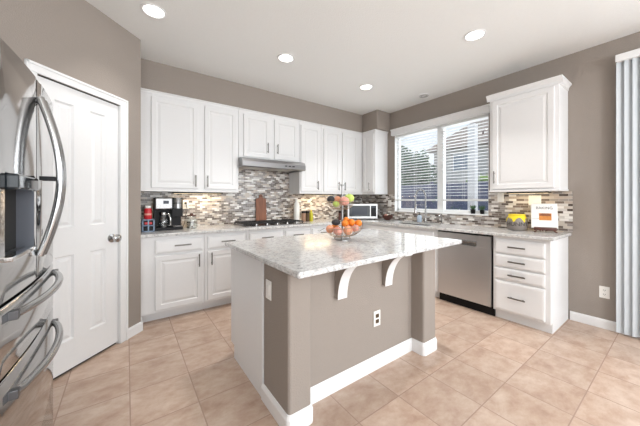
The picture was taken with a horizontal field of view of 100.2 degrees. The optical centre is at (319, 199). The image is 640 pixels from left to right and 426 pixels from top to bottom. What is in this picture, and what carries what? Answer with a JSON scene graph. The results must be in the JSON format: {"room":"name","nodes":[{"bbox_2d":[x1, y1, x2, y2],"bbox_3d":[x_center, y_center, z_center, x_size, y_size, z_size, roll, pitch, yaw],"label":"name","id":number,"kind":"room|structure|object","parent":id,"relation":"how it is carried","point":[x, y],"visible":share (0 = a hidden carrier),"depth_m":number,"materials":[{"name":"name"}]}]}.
{"room":"kitchen","nodes":[
{"label":"kitchen","id":0,"kind":"room"},
{"bbox_2d":[0,0,140,327],"bbox_3d":[-1.883,-0.136,1.914,0.100,2.800,1.360,0,0,9],"label":"wall","id":1,"kind":"structure","parent":0,"point":[75,39],"depth_m":2.15,"materials":[{"name":"paint"}]},
{"bbox_2d":[24,58,127,379],"bbox_3d":[-1.822,0.186,2.057,0.156,2.155,0.742,0,0,9],"label":"door","id":2,"kind":"structure","parent":1,"relation":"in","point":[90,240],"depth_m":2.11,"materials":[{"name":"white wood"}]},
{"bbox_2d":[128,321,142,338],"bbox_3d":[-1.731,1.219,2.504,0.014,0.090,0.170,0,0,9],"label":"baseboard","id":3,"kind":"structure","parent":1,"relation":"attached to","point":[138,327],"depth_m":2.50,"materials":[{"name":"white wood"}]},
{"bbox_2d":[141,58,389,132],"bbox_3d":[-0.453,-1.373,3.966,3.690,0.325,0.700,0,0,-36],"label":"wall","id":4,"kind":"structure","parent":0,"point":[156,76],"depth_m":3.62,"materials":[{"name":"paint"}]},
{"bbox_2d":[53,297,639,425],"bbox_3d":[0.632,1.314,0.278,6.550,0.100,8.250,0,0,-36],"label":"floor","id":5,"kind":"structure","parent":0,"point":[484,369],"depth_m":1.86,"materials":[{"name":"tile"}]},
{"bbox_2d":[0,38,66,425],"bbox_3d":[-1.465,0.378,0.934,0.843,1.772,0.830,0,0,-36],"label":"refrigerator","id":6,"kind":"object","parent":5,"relation":"on","point":[30,217],"visible":1,"depth_m":1.01,"materials":[{"name":"silver metal"}]},
{"bbox_2d":[141,234,203,321],"bbox_3d":[-1.713,0.823,3.076,0.601,0.882,0.664,0,0,-36],"label":"base cabinet","id":7,"kind":"object","parent":5,"relation":"on","point":[172,267],"visible":0.9,"depth_m":2.83,"materials":[{"name":"white wood"}]},
{"bbox_2d":[141,218,570,240],"bbox_3d":[0.249,0.365,2.996,3.688,0.030,3.095,0,0,-36],"label":"countertop","id":8,"kind":"structure","parent":7,"relation":"on","point":[496,231],"depth_m":3.20,"materials":[{"name":"stone"}]},
{"bbox_2d":[141,218,154,231],"bbox_3d":[-1.922,0.282,2.990,0.116,0.135,0.194,0,0,-36],"label":"rack","id":9,"kind":"object","parent":8,"relation":"on","point":[147,225],"visible":0.98,"depth_m":2.93,"materials":[{"name":"blue metal"}]},
{"bbox_2d":[144,206,151,218],"bbox_3d":[-1.911,0.141,2.974,0.077,0.151,0.077,0,0,-36],"label":"canister","id":10,"kind":"object","parent":9,"relation":"on","point":[147,211],"visible":0.96,"depth_m":2.95,"materials":[{"name":"plastic"}]},
{"bbox_2d":[153,197,182,230],"bbox_3d":[-1.785,0.163,3.146,0.285,0.375,0.269,0,0,-36],"label":"coffee maker","id":11,"kind":"object","parent":8,"relation":"on","point":[167,211],"visible":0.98,"depth_m":3.10,"materials":[{"name":"black plastic"}]},
{"bbox_2d":[187,213,195,227],"bbox_3d":[-1.587,0.258,3.307,0.136,0.184,0.136,0,0,-36],"label":"glass jar","id":12,"kind":"object","parent":8,"relation":"on","point":[191,214],"visible":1,"depth_m":3.28,"materials":[{"name":"clear glass"}]},
{"bbox_2d":[256,194,266,220],"bbox_3d":[-0.889,0.135,4.041,0.164,0.426,0.039,0,0,-36],"label":"cutting board","id":13,"kind":"object","parent":8,"relation":"on","point":[261,214],"visible":0.96,"depth_m":4.03,"materials":[{"name":"brown wood"}]},
{"bbox_2d":[233,219,306,227],"bbox_3d":[-0.699,0.327,3.794,0.910,0.046,0.500,0,0,-36],"label":"cooktop","id":14,"kind":"object","parent":8,"relation":"in","point":[259,223],"visible":1,"depth_m":3.69,"materials":[{"name":"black metal"}]},
{"bbox_2d":[294,199,299,219],"bbox_3d":[-0.371,0.172,4.271,0.096,0.355,0.096,0,0,-36],"label":"bottle","id":15,"kind":"object","parent":8,"relation":"on","point":[296,204],"visible":0.81,"depth_m":4.24,"materials":[{"name":"ceramic"}]},
{"bbox_2d":[301,211,305,221],"bbox_3d":[-0.261,0.266,4.264,0.070,0.168,0.070,0,0,-36],"label":"spice jar","id":16,"kind":"object","parent":8,"relation":"on","point":[303,215],"visible":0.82,"depth_m":4.24,"materials":[{"name":"brown glass"}]},
{"bbox_2d":[306,211,309,220],"bbox_3d":[-0.201,0.266,4.308,0.066,0.168,0.066,0,0,-36],"label":"spice jar","id":17,"kind":"object","parent":8,"relation":"on","point":[307,212],"visible":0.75,"depth_m":4.28,"materials":[{"name":"brown glass"}]},
{"bbox_2d":[309,210,312,220],"bbox_3d":[-0.144,0.259,4.349,0.062,0.182,0.062,0,0,-36],"label":"oil bottle","id":18,"kind":"object","parent":8,"relation":"on","point":[311,212],"visible":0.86,"depth_m":4.32,"materials":[{"name":"yellow glass"}]},
{"bbox_2d":[345,204,377,218],"bbox_3d":[0.744,0.212,4.846,0.530,0.275,0.314,0,0,-1],"label":"microwave","id":19,"kind":"object","parent":8,"relation":"on","point":[357,211],"visible":0.84,"depth_m":4.69,"materials":[{"name":"metal"}]},
{"bbox_2d":[382,215,392,219],"bbox_3d":[1.152,0.307,4.570,0.184,0.085,0.184,0,0,-36],"label":"wooden bowl","id":20,"kind":"object","parent":8,"relation":"on","point":[385,217],"visible":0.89,"depth_m":4.50,"materials":[{"name":"brown wood"}]},
{"bbox_2d":[417,212,421,221],"bbox_3d":[1.544,0.273,4.162,0.076,0.154,0.072,0,0,-36],"label":"soap bottle","id":21,"kind":"object","parent":8,"relation":"on","point":[419,217],"visible":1,"depth_m":4.14,"materials":[{"name":"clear plastic"}]},
{"bbox_2d":[414,188,431,222],"bbox_3d":[1.530,0.090,4.043,0.271,0.520,0.117,0,0,-9],"label":"kitchen faucet","id":22,"kind":"object","parent":8,"relation":"on","point":[419,189],"visible":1,"depth_m":4.06,"materials":[{"name":"metal"}]},
{"bbox_2d":[506,214,527,230],"bbox_3d":[2.252,0.257,3.063,0.205,0.187,0.202,0,0,33],"label":"pot","id":23,"kind":"object","parent":8,"relation":"on","point":[515,222],"visible":1,"depth_m":2.99,"materials":[{"name":"yellow ceramic"}]},
{"bbox_2d":[534,227,557,232],"bbox_3d":[2.418,0.248,2.889,0.194,0.205,0.157,0,0,30],"label":"easel","id":24,"kind":"object","parent":8,"relation":"on","point":[535,228],"visible":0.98,"depth_m":2.84,"materials":[{"name":"brown wood"}]},
{"bbox_2d":[530,204,557,228],"bbox_3d":[2.416,0.175,2.887,0.222,0.262,0.069,0,0,30],"label":"cookbook","id":25,"kind":"object","parent":24,"relation":"on","point":[542,215],"visible":1,"depth_m":2.87,"materials":[{"name":"white paper"}]},
{"bbox_2d":[539,213,551,220],"bbox_3d":[2.389,0.185,2.885,0.077,0.075,0.155,0,0,-36],"label":"picture","id":26,"kind":"object","parent":25,"relation":"attached to","point":[542,216],"depth_m":2.87},
{"bbox_2d":[203,231,245,308],"bbox_3d":[-1.272,0.823,3.395,0.483,0.882,0.664,0,0,-36],"label":"base cabinet","id":27,"kind":"object","parent":5,"relation":"on","point":[217,256],"visible":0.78,"depth_m":3.10,"materials":[{"name":"white wood"}]},
{"bbox_2d":[246,228,282,239],"bbox_3d":[-0.865,0.823,3.689,0.518,0.882,0.664,0,0,-36],"label":"base cabinet","id":28,"kind":"object","parent":5,"relation":"on","point":[265,233],"visible":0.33,"depth_m":3.43,"materials":[{"name":"white wood"}]},
{"bbox_2d":[283,226,310,236],"bbox_3d":[-0.475,0.823,3.970,0.438,0.882,0.664,0,0,-36],"label":"base cabinet","id":29,"kind":"object","parent":5,"relation":"on","point":[292,231],"visible":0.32,"depth_m":3.72,"materials":[{"name":"white wood"}]},
{"bbox_2d":[311,225,327,233],"bbox_3d":[-0.111,0.823,4.234,0.458,0.882,0.664,0,0,-36],"label":"base cabinet","id":30,"kind":"object","parent":5,"relation":"on","point":[314,229],"visible":0.19,"depth_m":3.94,"materials":[{"name":"white wood"}]},
{"bbox_2d":[231,248,436,425],"bbox_3d":[0.159,0.822,2.200,1.452,0.885,1.049,0,0,-36],"label":"kitchen island","id":31,"kind":"object","parent":5,"relation":"on","point":[316,336],"visible":0.74,"depth_m":1.80,"materials":[{"name":"paint"}]},
{"bbox_2d":[266,279,270,300],"bbox_3d":[-0.315,0.549,1.629,0.010,0.115,0.072,0,0,-36],"label":"light switch","id":32,"kind":"object","parent":31,"relation":"attached to","point":[268,283],"visible":1,"depth_m":1.61,"materials":[{"name":"white plastic"}]},
{"bbox_2d":[225,229,461,278],"bbox_3d":[0.236,0.365,2.245,1.702,0.030,1.177,0,0,-36],"label":"island countertop","id":33,"kind":"structure","parent":31,"relation":"on","point":[298,256],"depth_m":1.88,"materials":[{"name":"stone"}]},
{"bbox_2d":[318,184,362,240],"bbox_3d":[0.207,0.107,2.350,0.336,0.485,0.314,0,0,41],"label":"fruit stand","id":34,"kind":"object","parent":33,"relation":"on","point":[339,238],"visible":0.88,"depth_m":2.31,"materials":[{"name":"metal"}]},
{"bbox_2d":[326,224,333,232],"bbox_3d":[0.085,0.251,2.311,0.069,0.076,0.070,0,0,34],"label":"peach","id":35,"kind":"object","parent":34,"relation":"in","point":[329,226],"visible":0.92,"depth_m":2.29,"materials":[{"name":"food"}]},
{"bbox_2d":[327,196,334,202],"bbox_3d":[0.095,-0.006,2.331,0.067,0.072,0.060,0,0,0],"label":"avocado","id":36,"kind":"object","parent":34,"relation":"in","point":[330,198],"visible":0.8,"depth_m":2.31,"materials":[{"name":"black food"}]},
{"bbox_2d":[332,219,339,224],"bbox_3d":[0.139,0.194,2.333,0.078,0.063,0.058,0,0,0],"label":"avocado","id":37,"kind":"object","parent":34,"relation":"in","point":[335,221],"visible":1,"depth_m":2.31,"materials":[{"name":"black food"}]},
{"bbox_2d":[333,227,342,234],"bbox_3d":[0.151,0.265,2.258,0.078,0.073,0.078,0,0,-37],"label":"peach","id":38,"kind":"object","parent":34,"relation":"in","point":[336,232],"visible":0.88,"depth_m":2.23,"materials":[{"name":"pink food"}]},
{"bbox_2d":[327,201,353,209],"bbox_3d":[0.180,0.050,2.343,0.235,0.074,0.235,0,0,0],"label":"basket","id":39,"kind":"object","parent":34,"relation":"on","point":[341,208],"depth_m":2.28,"materials":[{"name":"silver metal"}]},
{"bbox_2d":[339,196,348,205],"bbox_3d":[0.207,0.012,2.288,0.085,0.079,0.083,0,0,-11],"label":"apple","id":40,"kind":"object","parent":34,"relation":"in","point":[343,198],"visible":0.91,"depth_m":2.26,"materials":[{"name":"pink food"}]},
{"bbox_2d":[341,220,348,226],"bbox_3d":[0.215,0.205,2.303,0.061,0.062,0.062,0,0,-34],"label":"orange","id":41,"kind":"object","parent":34,"relation":"in","point":[344,223],"visible":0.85,"depth_m":2.28,"materials":[{"name":"orange food"}]},
{"bbox_2d":[328,225,362,237],"bbox_3d":[0.215,0.273,2.343,0.315,0.111,0.315,0,0,0],"label":"basket","id":42,"kind":"object","parent":34,"relation":"on","point":[341,236],"depth_m":2.28,"materials":[{"name":"silver metal"}]},
{"bbox_2d":[343,225,352,234],"bbox_3d":[0.235,0.257,2.258,0.078,0.085,0.077,0,0,28],"label":"peach","id":43,"kind":"object","parent":34,"relation":"in","point":[346,231],"visible":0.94,"depth_m":2.23,"materials":[{"name":"food"}]},
{"bbox_2d":[345,194,353,200],"bbox_3d":[0.257,-0.014,2.363,0.086,0.081,0.088,0,0,-11],"label":"apple","id":44,"kind":"object","parent":34,"relation":"in","point":[350,197],"visible":0.64,"depth_m":2.33,"materials":[{"name":"green food"}]},
{"bbox_2d":[348,219,354,225],"bbox_3d":[0.273,0.200,2.331,0.062,0.062,0.061,0,0,-40],"label":"orange","id":45,"kind":"object","parent":34,"relation":"in","point":[351,222],"visible":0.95,"depth_m":2.31,"materials":[{"name":"orange food"}]},
{"bbox_2d":[352,225,358,231],"bbox_3d":[0.303,0.246,2.293,0.066,0.063,0.067,0,0,-18],"label":"apple","id":46,"kind":"object","parent":34,"relation":"in","point":[356,226],"visible":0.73,"depth_m":2.27,"materials":[{"name":"pink food"}]},
{"bbox_2d":[355,220,361,225],"bbox_3d":[0.335,0.208,2.343,0.064,0.064,0.063,0,0,-43],"label":"orange","id":47,"kind":"object","parent":34,"relation":"in","point":[357,222],"visible":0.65,"depth_m":2.32,"materials":[{"name":"orange food"}]},
{"bbox_2d":[373,310,379,326],"bbox_3d":[0.428,0.889,2.004,0.072,0.115,0.010,0,0,-36],"label":"island outlet","id":48,"kind":"object","parent":31,"relation":"attached to","point":[376,314],"visible":1,"depth_m":2.00,"materials":[{"name":"white plastic"}]},
{"bbox_2d":[363,223,439,297],"bbox_3d":[1.326,0.823,4.085,0.662,0.882,1.320,0,0,-36],"label":"base cabinet","id":49,"kind":"object","parent":5,"relation":"on","point":[418,231],"visible":0.04,"depth_m":3.64,"materials":[{"name":"white wood"}]},
{"bbox_2d":[438,230,495,315],"bbox_3d":[1.901,0.825,3.294,0.620,0.878,0.630,0,0,-36],"label":"dishwasher","id":50,"kind":"object","parent":5,"relation":"on","point":[465,269],"visible":0.67,"depth_m":3.08,"materials":[{"name":"silver metal"}]},
{"bbox_2d":[493,235,567,333],"bbox_3d":[2.225,0.823,2.840,0.664,0.882,0.479,0,0,-36],"label":"base cabinet","id":51,"kind":"object","parent":5,"relation":"on","point":[530,276],"visible":0.97,"depth_m":2.65,"materials":[{"name":"white wood"}]},
{"bbox_2d":[86,0,639,114],"bbox_3d":[0.632,-1.586,0.278,6.550,0.100,8.250,0,0,-36],"label":"ceiling","id":52,"kind":"structure","parent":0,"point":[405,49],"depth_m":2.58,"materials":[{"name":"paint"}]},
{"bbox_2d":[140,3,166,18],"bbox_3d":[-1.353,-1.532,2.181,0.184,0.009,0.184,0,0,-36],"label":"recessed light","id":53,"kind":"object","parent":52,"relation":"in","point":[152,10],"visible":1,"depth_m":2.17,"materials":[{"name":"white plastic"}]},
{"bbox_2d":[277,53,293,62],"bbox_3d":[-0.370,-1.532,2.903,0.184,0.009,0.184,0,0,-36],"label":"recessed light","id":54,"kind":"object","parent":52,"relation":"in","point":[286,58],"visible":1,"depth_m":2.90,"materials":[{"name":"white plastic"}]},
{"bbox_2d":[359,84,372,89],"bbox_3d":[0.629,-1.532,3.650,0.184,0.009,0.184,0,0,-36],"label":"recessed light","id":55,"kind":"object","parent":52,"relation":"in","point":[364,86],"visible":1,"depth_m":3.65,"materials":[{"name":"white plastic"}]},
{"bbox_2d":[418,93,429,97],"bbox_3d":[1.531,-1.529,3.943,0.170,0.014,0.170,0,0,-36],"label":"ceiling vent","id":56,"kind":"object","parent":52,"relation":"in","point":[423,95],"visible":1,"depth_m":3.93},
{"bbox_2d":[464,29,485,41],"bbox_3d":[1.445,-1.532,2.499,0.184,0.009,0.184,0,0,-36],"label":"recessed light","id":57,"kind":"object","parent":52,"relation":"in","point":[477,34],"visible":1,"depth_m":2.50,"materials":[{"name":"white plastic"}]},
{"bbox_2d":[383,32,639,321],"bbox_3d":[3.241,-0.136,2.131,0.150,2.800,8.000,0,0,-36],"label":"wall","id":58,"kind":"structure","parent":0,"point":[591,72],"depth_m":2.72,"materials":[{"name":"paint"}]},
{"bbox_2d":[362,129,387,194],"bbox_3d":[0.974,-0.651,4.812,0.382,1.117,0.335,0,0,-36],"label":"upper cabinet","id":59,"kind":"object","parent":58,"relation":"attached to","point":[375,141],"visible":1,"depth_m":4.71,"materials":[{"name":"white wood"}]},
{"bbox_2d":[390,104,489,135],"bbox_3d":[1.717,-1.165,4.053,0.069,0.107,1.590,0,0,-36],"label":"window valance","id":60,"kind":"object","parent":58,"relation":"attached to","point":[485,109],"visible":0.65,"depth_m":3.89,"materials":[{"name":"white wood"}]},
{"bbox_2d":[394,114,488,215],"bbox_3d":[1.793,-0.463,4.108,0.142,1.347,1.500,0,0,-36],"label":"window","id":61,"kind":"structure","parent":58,"relation":"in","point":[441,184],"depth_m":4.07,"materials":[{"name":"plastic"}]},
{"bbox_2d":[395,126,437,200],"bbox_3d":[1.559,-0.552,4.380,0.056,1.147,0.760,0,0,-36],"label":"window blind","id":62,"kind":"object","parent":61,"relation":"attached to","point":[435,127],"visible":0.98,"depth_m":4.35,"materials":[{"name":"white plastic"}]},
{"bbox_2d":[440,114,487,200],"bbox_3d":[2.004,-0.552,3.749,0.074,1.147,0.648,0,0,-36],"label":"window blind","id":63,"kind":"object","parent":61,"relation":"attached to","point":[485,116],"visible":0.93,"depth_m":3.74,"materials":[{"name":"white plastic"}]},
{"bbox_2d":[470,205,475,213],"bbox_3d":[2.100,0.131,3.664,0.078,0.124,0.079,0,0,-36],"label":"potted succulent","id":64,"kind":"object","parent":61,"relation":"on","point":[472,209],"visible":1,"depth_m":3.65,"materials":[{"name":"green plant"}]},
{"bbox_2d":[479,206,484,213],"bbox_3d":[2.159,0.130,3.579,0.087,0.126,0.078,0,0,8],"label":"potted succulent","id":65,"kind":"object","parent":61,"relation":"on","point":[481,208],"visible":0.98,"depth_m":3.56,"materials":[{"name":"green plant"}]},
{"bbox_2d":[362,191,572,232],"bbox_3d":[1.746,0.129,4.064,0.008,0.442,3.095,0,0,-36],"label":"backsplash","id":66,"kind":"structure","parent":58,"relation":"attached to","point":[498,212],"depth_m":3.38,"materials":[{"name":"tile"}]},
{"bbox_2d":[497,193,503,201],"bbox_3d":[2.255,-0.026,3.344,0.010,0.115,0.072,0,0,-36],"label":"backsplash outlet","id":67,"kind":"object","parent":66,"relation":"attached to","point":[500,196],"visible":1,"depth_m":3.34,"materials":[{"name":"white plastic"}]},
{"bbox_2d":[528,195,540,204],"bbox_3d":[2.457,0.009,3.064,0.010,0.115,0.118,0,0,-36],"label":"switch","id":68,"kind":"object","parent":66,"relation":"attached to","point":[532,199],"visible":0.92,"depth_m":3.06,"materials":[{"name":"white plastic"}]},
{"bbox_2d":[486,74,571,192],"bbox_3d":[2.296,-0.654,2.982,0.383,1.133,0.683,0,0,-36],"label":"upper cabinet","id":69,"kind":"object","parent":58,"relation":"attached to","point":[529,122],"visible":1,"depth_m":2.82,"materials":[{"name":"white wood"}]},
{"bbox_2d":[506,191,550,193],"bbox_3d":[2.351,-0.079,3.030,0.060,0.019,0.400,0,0,-36],"label":"light","id":70,"kind":"object","parent":69,"relation":"attached to","point":[541,191],"visible":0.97,"depth_m":3.03,"materials":[{"name":"white plastic"}]},
{"bbox_2d":[570,311,636,337],"bbox_3d":[2.772,1.219,2.640,0.014,0.090,0.455,0,0,-36],"label":"baseboard","id":71,"kind":"structure","parent":58,"relation":"attached to","point":[586,319],"depth_m":2.68,"materials":[{"name":"white wood"}]},
{"bbox_2d":[599,286,609,298],"bbox_3d":[2.787,0.909,2.623,0.010,0.115,0.072,0,0,-36],"label":"wall outlet","id":72,"kind":"object","parent":58,"relation":"attached to","point":[604,292],"visible":1,"depth_m":2.62,"materials":[{"name":"white plastic"}]},
{"bbox_2d":[615,48,639,337],"bbox_3d":[3.400,-0.049,1.678,0.121,2.585,2.080,0,0,-36],"label":"vertical blind","id":73,"kind":"object","parent":58,"relation":"attached to","point":[628,63],"visible":1,"depth_m":2.46,"materials":[{"name":"white plastic"}]},
{"bbox_3d":[-1.739,-0.136,3.561,6.550,2.800,0.150,0,0,-36],"label":"wall","id":74,"kind":"structure","parent":0,"visible":0},
{"bbox_2d":[141,88,238,192],"bbox_3d":[-1.599,-0.651,3.332,1.086,1.117,0.383,0,0,-36],"label":"upper cabinet","id":75,"kind":"object","parent":74,"relation":"attached to","point":[188,144],"visible":0.91,"depth_m":3.16,"materials":[{"name":"white wood"}]},
{"bbox_2d":[172,192,222,193],"bbox_3d":[-1.564,-0.084,3.447,0.600,0.019,0.060,0,0,-36],"label":"light","id":76,"kind":"object","parent":75,"relation":"attached to","point":[172,192],"visible":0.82,"depth_m":3.39,"materials":[{"name":"white plastic"}]},
{"bbox_2d":[141,169,361,226],"bbox_3d":[-0.655,-0.051,4.245,3.686,0.801,0.008,0,0,-36],"label":"backsplash","id":77,"kind":"structure","parent":74,"relation":"attached to","point":[225,208],"depth_m":3.98,"materials":[{"name":"tile"}]},
{"bbox_2d":[183,200,187,208],"bbox_3d":[-1.736,0.064,3.454,0.072,0.115,0.010,0,0,-36],"label":"outlet","id":78,"kind":"object","parent":77,"relation":"attached to","point":[184,205],"visible":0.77,"depth_m":3.45,"materials":[{"name":"white plastic"}]},
{"bbox_2d":[238,108,299,161],"bbox_3d":[-0.776,-0.883,3.926,0.936,0.654,0.383,0,0,-36],"label":"upper cabinet","id":79,"kind":"object","parent":74,"relation":"attached to","point":[261,135],"visible":0.94,"depth_m":3.76,"materials":[{"name":"white wood"}]},
{"bbox_2d":[238,157,305,172],"bbox_3d":[-0.738,-0.490,3.874,0.950,0.128,0.495,0,0,-36],"label":"range hood","id":80,"kind":"object","parent":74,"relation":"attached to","point":[243,162],"visible":0.96,"depth_m":3.69,"materials":[{"name":"metal"}]},
{"bbox_2d":[289,120,321,193],"bbox_3d":[-0.229,-0.651,4.322,0.406,1.117,0.383,0,0,-36],"label":"upper cabinet","id":81,"kind":"object","parent":74,"relation":"attached to","point":[308,181],"visible":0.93,"depth_m":4.19,"materials":[{"name":"white wood"}]},
{"bbox_2d":[321,125,362,194],"bbox_3d":[0.444,-0.651,4.808,1.246,1.117,0.383,0,0,-36],"label":"upper cabinet","id":82,"kind":"object","parent":74,"relation":"attached to","point":[341,149],"visible":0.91,"depth_m":4.57,"materials":[{"name":"white wood"}]},
{"bbox_2d":[303,194,332,194],"bbox_3d":[-0.024,-0.084,4.559,0.600,0.019,0.060,0,0,-36],"label":"light","id":83,"kind":"object","parent":82,"relation":"attached to","point":[303,194],"visible":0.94,"depth_m":4.51,"materials":[{"name":"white plastic"}]},
{"label":"outside","id":84,"kind":"structure","parent":0,"visible":0},
{"bbox_3d":[10.721,1.449,17.402,29.840,0.130,36.000,0,0,-36],"label":"ground","id":85,"kind":"structure","parent":84,"visible":0},
{"bbox_2d":[401,146,436,184],"bbox_3d":[3.882,-0.646,13.194,3.868,4.073,3.871,0,0,9],"label":"tree","id":86,"kind":"object","parent":85,"relation":"on","point":[428,180],"visible":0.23,"depth_m":11.90,"materials":[{"name":"green plant"}]},
{"bbox_2d":[401,181,487,210],"bbox_3d":[3.692,0.394,9.312,0.110,1.980,15.115,0,0,-36],"label":"fence","id":87,"kind":"object","parent":85,"relation":"on","point":[431,193],"visible":0.06,"depth_m":8.65,"materials":[{"name":"wood"}]},
{"bbox_2d":[425,119,487,183],"bbox_3d":[11.519,-1.666,14.709,7.700,6.100,8.900,0,0,-36],"label":"neighbor house","id":88,"kind":"structure","parent":85,"relation":"on","point":[458,172],"depth_m":14.91,"materials":[{"name":"paint"}]},
{"bbox_2d":[468,123,477,209],"bbox_3d":[3.075,-0.066,5.391,0.180,2.900,0.180,0,0,-36],"label":"patio post","id":89,"kind":"object","parent":85,"relation":"on","point":[472,191],"visible":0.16,"depth_m":5.34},
{"bbox_2d":[466,174,487,181],"bbox_3d":[5.854,0.188,9.711,1.354,2.409,1.412,0,0,-36],"label":"tree","id":90,"kind":"object","parent":85,"relation":"on","point":[486,176],"visible":0.04,"depth_m":9.63,"materials":[{"name":"green plant"}]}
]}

